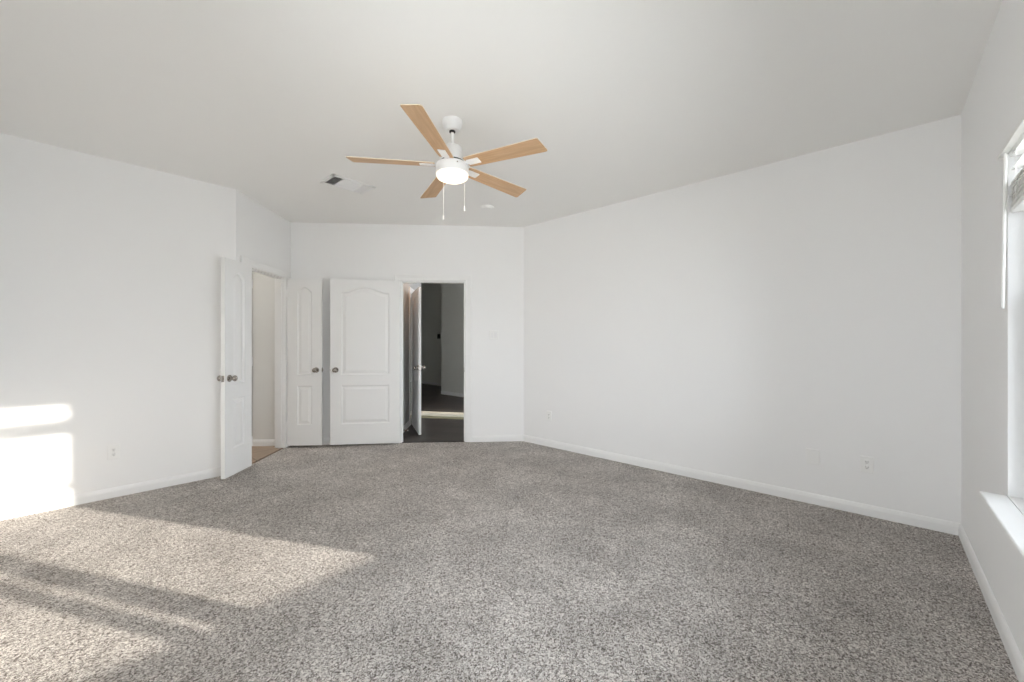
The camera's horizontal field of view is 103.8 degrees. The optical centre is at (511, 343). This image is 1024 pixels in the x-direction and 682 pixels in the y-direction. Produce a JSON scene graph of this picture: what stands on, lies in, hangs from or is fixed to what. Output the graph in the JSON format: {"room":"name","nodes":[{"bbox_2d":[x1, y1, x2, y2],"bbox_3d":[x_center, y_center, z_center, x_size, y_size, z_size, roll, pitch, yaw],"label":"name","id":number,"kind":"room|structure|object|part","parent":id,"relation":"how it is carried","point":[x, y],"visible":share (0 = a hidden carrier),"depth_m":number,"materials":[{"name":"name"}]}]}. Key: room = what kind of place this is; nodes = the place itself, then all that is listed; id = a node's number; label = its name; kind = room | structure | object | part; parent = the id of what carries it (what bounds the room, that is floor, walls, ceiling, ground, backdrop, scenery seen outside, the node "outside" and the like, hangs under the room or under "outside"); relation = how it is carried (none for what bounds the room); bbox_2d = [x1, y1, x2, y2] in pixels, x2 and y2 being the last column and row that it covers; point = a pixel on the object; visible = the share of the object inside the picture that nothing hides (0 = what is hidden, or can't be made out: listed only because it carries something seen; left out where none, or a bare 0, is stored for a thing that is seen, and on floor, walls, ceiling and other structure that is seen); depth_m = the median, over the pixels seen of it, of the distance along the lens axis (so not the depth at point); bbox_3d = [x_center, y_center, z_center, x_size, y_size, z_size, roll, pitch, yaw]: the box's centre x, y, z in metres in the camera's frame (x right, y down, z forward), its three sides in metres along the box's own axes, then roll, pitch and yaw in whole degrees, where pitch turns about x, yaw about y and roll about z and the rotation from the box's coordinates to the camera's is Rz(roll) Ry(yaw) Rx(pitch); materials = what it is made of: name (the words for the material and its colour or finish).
{"room":"empty bedroom","nodes":[
{"label":"empty bedroom","id":0,"kind":"room"},
{"bbox_2d":[0,133,235,508],"bbox_3d":[-3.278,-0.109,3.302,0.115,2.820,1.679,0,0,42],"label":"wall","id":1,"kind":"structure","parent":0,"point":[110,270],"depth_m":3.23,"materials":[{"name":"paint"}]},
{"bbox_2d":[0,467,220,520],"bbox_3d":[-3.190,1.214,3.303,0.014,0.083,1.570,0,0,42],"label":"baseboard","id":2,"kind":"structure","parent":1,"relation":"attached to","point":[57,503],"depth_m":3.21,"materials":[{"name":"paint"}]},
{"bbox_2d":[107,444,119,459],"bbox_3d":[-3.233,0.881,3.257,0.013,0.118,0.074,0,0,42],"label":"wall outlet","id":3,"kind":"object","parent":1,"relation":"attached to","point":[113,451],"visible":1,"depth_m":3.25,"materials":[{"name":"white plastic"}]},
{"bbox_2d":[252,272,252,433],"bbox_3d":[-3.238,-0.109,5.586,0.100,2.820,1.400,0,0,-3],"label":"wall","id":4,"kind":"structure","parent":0,"point":[252,272],"depth_m":4.89,"materials":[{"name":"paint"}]},
{"bbox_2d":[252,271,274,439],"bbox_3d":[-3.045,-0.109,4.945,0.418,2.820,0.100,0,0,-3],"label":"wall","id":5,"kind":"structure","parent":0,"point":[263,372],"depth_m":4.90,"materials":[{"name":"paint"}]},
{"bbox_2d":[252,439,274,445],"bbox_3d":[-3.042,1.214,4.888,0.418,0.083,0.014,0,0,-3],"label":"baseboard","id":6,"kind":"structure","parent":5,"relation":"attached to","point":[257,442],"depth_m":4.88,"materials":[{"name":"paint"}]},
{"bbox_2d":[236,190,290,277],"bbox_3d":[-2.757,-0.109,4.465,0.115,2.820,1.173,0,0,-3],"label":"wall","id":7,"kind":"structure","parent":0,"point":[262,235],"depth_m":4.31,"materials":[{"name":"paint"}]},
{"bbox_2d":[217,257,252,478],"bbox_3d":[-2.622,0.225,3.829,0.170,2.005,0.424,0,0,-3],"label":"door","id":8,"kind":"structure","parent":7,"relation":"in","point":[235,377],"depth_m":3.79,"materials":[{"name":"paint"}]},
{"bbox_3d":[-2.564,0.322,3.690,0.068,0.066,0.066,0,0,-3],"label":"knob","id":9,"kind":"part","parent":8,"relation":"part of","materials":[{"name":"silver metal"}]},
{"bbox_2d":[240,255,289,447],"bbox_3d":[-2.754,0.194,4.412,0.151,2.115,0.945,0,0,-3],"label":"door frame","id":10,"kind":"structure","parent":7,"relation":"attached to","point":[280,276],"depth_m":4.79,"materials":[{"name":"paint"}]},
{"bbox_2d":[291,222,523,437],"bbox_3d":[-1.324,-0.109,5.097,3.045,2.820,0.115,0,0,-4],"label":"wall","id":11,"kind":"structure","parent":0,"point":[493,257],"depth_m":5.10,"materials":[{"name":"paint"}]},
{"bbox_2d":[286,278,322,445],"bbox_3d":[-2.494,0.225,4.838,0.424,2.005,0.170,0,0,-2],"label":"door","id":12,"kind":"structure","parent":11,"relation":"in","point":[304,357],"depth_m":4.82,"materials":[{"name":"paint"}]},
{"bbox_3d":[-2.351,0.322,4.793,0.066,0.066,0.068,0,0,-2],"label":"knob","id":13,"kind":"part","parent":12,"relation":"part of","materials":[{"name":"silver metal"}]},
{"bbox_2d":[323,438,393,444],"bbox_3d":[-2.099,1.214,4.977,1.252,0.083,0.014,0,0,-4],"label":"baseboard","id":14,"kind":"structure","parent":11,"relation":"attached to","point":[326,441],"depth_m":4.96,"materials":[{"name":"paint"}]},
{"bbox_2d":[330,279,400,444],"bbox_3d":[-1.795,0.225,4.927,0.830,2.005,0.170,0,0,-10],"label":"door","id":15,"kind":"structure","parent":11,"relation":"in","point":[365,356],"depth_m":4.91,"materials":[{"name":"paint"}]},
{"bbox_2d":[394,274,470,442],"bbox_3d":[-1.000,0.194,5.120,0.960,2.115,0.151,0,0,-4],"label":"door frame","id":16,"kind":"structure","parent":11,"relation":"attached to","point":[403,278],"depth_m":5.08,"materials":[{"name":"paint"}]},
{"bbox_2d":[489,330,498,339],"bbox_3d":[-0.230,-0.106,5.110,0.118,0.118,0.017,0,0,-4],"label":"light switch","id":17,"kind":"object","parent":11,"relation":"attached to","point":[493,334],"visible":1,"depth_m":5.11,"materials":[{"name":"white plastic"}]},
{"bbox_2d":[471,435,522,441],"bbox_3d":[-0.183,1.214,5.114,0.668,0.083,0.014,0,0,-4],"label":"baseboard","id":18,"kind":"structure","parent":11,"relation":"attached to","point":[479,438],"depth_m":5.11,"materials":[{"name":"paint"}]},
{"bbox_2d":[403,283,420,425],"bbox_3d":[-1.636,-0.574,6.228,0.115,3.750,2.185,0,0,-4],"label":"wall","id":19,"kind":"structure","parent":0,"point":[406,286],"depth_m":5.92,"materials":[{"name":"paint"}]},
{"bbox_2d":[403,421,409,432],"bbox_3d":[-1.528,1.214,5.629,0.014,0.083,0.975,0,0,-4],"label":"baseboard","id":20,"kind":"structure","parent":19,"relation":"attached to","point":[407,424],"depth_m":5.85,"materials":[{"name":"paint"}]},
{"bbox_2d":[409,287,414,424],"bbox_3d":[-1.653,0.194,6.585,0.135,2.115,0.950,0,0,-4],"label":"door frame","id":21,"kind":"structure","parent":19,"relation":"attached to","point":[411,290],"depth_m":6.17,"materials":[{"name":"paint"}]},
{"bbox_2d":[412,287,425,434],"bbox_3d":[-1.390,0.236,5.814,0.170,2.005,0.818,0,0,-21],"label":"door","id":22,"kind":"structure","parent":19,"relation":"in","point":[416,295],"depth_m":5.63,"materials":[{"name":"paint"}]},
{"bbox_2d":[421,283,440,382],"bbox_3d":[-2.244,-0.574,12.055,0.115,3.750,3.619,0,0,-44],"label":"wall","id":23,"kind":"structure","parent":0,"point":[430,292],"depth_m":12.18,"materials":[{"name":"paint"}]},
{"bbox_2d":[421,381,440,385],"bbox_3d":[-2.284,1.214,12.004,0.014,0.083,3.600,0,0,-44],"label":"baseboard","id":24,"kind":"structure","parent":23,"relation":"attached to","point":[423,382],"depth_m":12.15,"materials":[{"name":"paint"}]},
{"bbox_2d":[441,283,463,393],"bbox_3d":[-0.735,-0.574,9.784,1.690,3.750,1.150,0,0,42],"label":"wall","id":25,"kind":"structure","parent":0,"point":[452,295],"depth_m":9.64,"materials":[{"name":"paint"}]},
{"bbox_2d":[441,391,463,396],"bbox_3d":[-1.127,1.214,9.355,1.690,0.083,0.014,0,0,42],"label":"baseboard","id":26,"kind":"structure","parent":25,"relation":"attached to","point":[442,392],"depth_m":9.62,"materials":[{"name":"paint"}]},
{"bbox_2d":[0,0,1001,226],"bbox_3d":[-0.694,-1.519,2.937,5.978,0.060,4.598,0,0,42],"label":"ceiling","id":27,"kind":"structure","parent":0,"point":[266,101],"depth_m":2.31,"materials":[{"name":"paint"}]},
{"bbox_2d":[320,174,375,194],"bbox_3d":[-1.532,-1.481,3.759,0.265,0.016,0.410,0,0,42],"label":"ceiling vent","id":28,"kind":"object","parent":27,"relation":"in","point":[334,180],"visible":1,"depth_m":3.73,"materials":[{"name":"white metal"}]},
{"bbox_2d":[346,104,546,219],"bbox_3d":[-0.368,-1.171,2.719,1.286,0.635,1.252,0,0,42],"label":"ceiling fan","id":29,"kind":"object","parent":27,"relation":"hanging from","point":[452,168],"visible":1,"depth_m":2.60,"materials":[{"name":"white wood"}]},
{"bbox_3d":[-0.788,-1.192,2.636,0.553,0.006,0.130,0,11,-8],"label":"blade","id":30,"kind":"part","parent":29,"relation":"part of","materials":[{"name":"brown wood"}]},
{"bbox_3d":[-0.469,-1.204,2.304,0.130,0.006,0.553,11,0,10],"label":"blade","id":31,"kind":"part","parent":29,"relation":"part of","materials":[{"name":"brown wood"}]},
{"bbox_3d":[-0.571,-1.192,3.042,0.130,0.006,0.553,-12,5,-25],"label":"blade","id":32,"kind":"part","parent":29,"relation":"part of","materials":[{"name":"brown wood"}]},
{"bbox_3d":[-0.474,-1.012,2.772,0.002,0.257,0.003,0,0,42],"label":"pull chain","id":33,"kind":"part","parent":29,"relation":"part of","materials":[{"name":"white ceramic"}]},
{"bbox_3d":[-0.400,-1.109,2.689,0.212,0.039,0.212,0,0,42],"label":"lamp shade","id":34,"kind":"part","parent":29,"relation":"part of","materials":[{"name":"white glass"}]},
{"bbox_3d":[-0.400,-1.268,2.689,0.160,0.106,0.160,0,0,42],"label":"motor","id":35,"kind":"part","parent":29,"relation":"part of","materials":[{"name":"white metal"}]},
{"bbox_3d":[-0.118,-1.182,2.961,0.553,0.006,0.130,2,-12,-44],"label":"blade","id":36,"kind":"part","parent":29,"relation":"part of","materials":[{"name":"brown wood"}]},
{"bbox_3d":[-0.055,-1.184,2.505,0.553,0.006,0.130,1,-10,28],"label":"blade","id":37,"kind":"part","parent":29,"relation":"part of","materials":[{"name":"brown wood"}]},
{"bbox_2d":[481,205,493,209],"bbox_3d":[-0.271,-1.476,4.385,0.140,0.025,0.140,0,0,42],"label":"smoke detector","id":38,"kind":"object","parent":27,"relation":"attached to","point":[484,207],"visible":1,"depth_m":4.35,"materials":[{"name":"white plastic"}]},
{"bbox_2d":[0,383,1018,681],"bbox_3d":[-1.568,1.276,6.583,12.001,0.051,11.600,0,0,42],"label":"floor","id":39,"kind":"structure","parent":0,"point":[506,561],"depth_m":2.12,"materials":[{"name":"carpet"}]},
{"bbox_2d":[411,411,463,418],"bbox_3d":[-1.311,1.247,7.002,2.050,0.014,0.580,0,0,11],"label":"threshold","id":40,"kind":"object","parent":39,"relation":"on","point":[424,414],"visible":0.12,"depth_m":6.90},
{"bbox_2d":[524,115,960,522],"bbox_3d":[1.598,-0.109,3.898,3.922,2.820,0.115,0,0,42],"label":"wall","id":41,"kind":"structure","parent":0,"point":[738,324],"depth_m":3.30,"materials":[{"name":"paint"}]},
{"bbox_2d":[547,411,551,420],"bbox_3d":[0.449,0.881,4.863,0.074,0.118,0.013,0,0,42],"label":"wall outlet","id":42,"kind":"object","parent":41,"relation":"attached to","point":[549,413],"visible":1,"depth_m":4.85,"materials":[{"name":"white plastic"}]},
{"bbox_2d":[523,435,960,535],"bbox_3d":[1.531,1.214,3.873,3.757,0.083,0.014,0,0,42],"label":"baseboard","id":43,"kind":"structure","parent":41,"relation":"attached to","point":[935,524],"depth_m":3.29,"materials":[{"name":"paint"}]},
{"bbox_2d":[860,456,873,473],"bbox_3d":[2.578,0.881,2.916,0.074,0.118,0.013,0,0,42],"label":"wall outlet","id":44,"kind":"object","parent":41,"relation":"attached to","point":[866,463],"visible":1,"depth_m":2.91,"materials":[{"name":"white plastic"}]},
{"bbox_2d":[961,0,1023,659],"bbox_3d":[1.480,-0.109,0.949,0.115,2.820,4.628,0,0,42],"label":"wall","id":45,"kind":"structure","parent":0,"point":[992,337],"depth_m":1.91,"materials":[{"name":"paint"}]},
{"bbox_2d":[958,524,1023,681],"bbox_3d":[1.433,1.214,0.992,0.014,0.083,4.398,0,0,42],"label":"baseboard","id":46,"kind":"structure","parent":45,"relation":"attached to","point":[1016,659],"depth_m":1.79,"materials":[{"name":"paint"}]},
{"bbox_2d":[979,491,1023,562],"bbox_3d":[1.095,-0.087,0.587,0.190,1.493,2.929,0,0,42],"label":"window sill","id":47,"kind":"structure","parent":45,"relation":"attached to","point":[1008,512],"depth_m":1.49,"materials":[{"name":"plastic"}]},
{"bbox_2d":[997,115,1023,308],"bbox_3d":[1.093,-0.486,0.586,0.080,0.685,2.980,0,0,42],"label":"window blind","id":48,"kind":"object","parent":45,"relation":"attached to","point":[1015,142],"visible":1,"depth_m":1.62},
{"bbox_3d":[1.105,-0.547,0.579,0.050,0.016,2.881,0,0,42],"label":"rail","id":49,"kind":"part","parent":48,"relation":"part of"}
]}

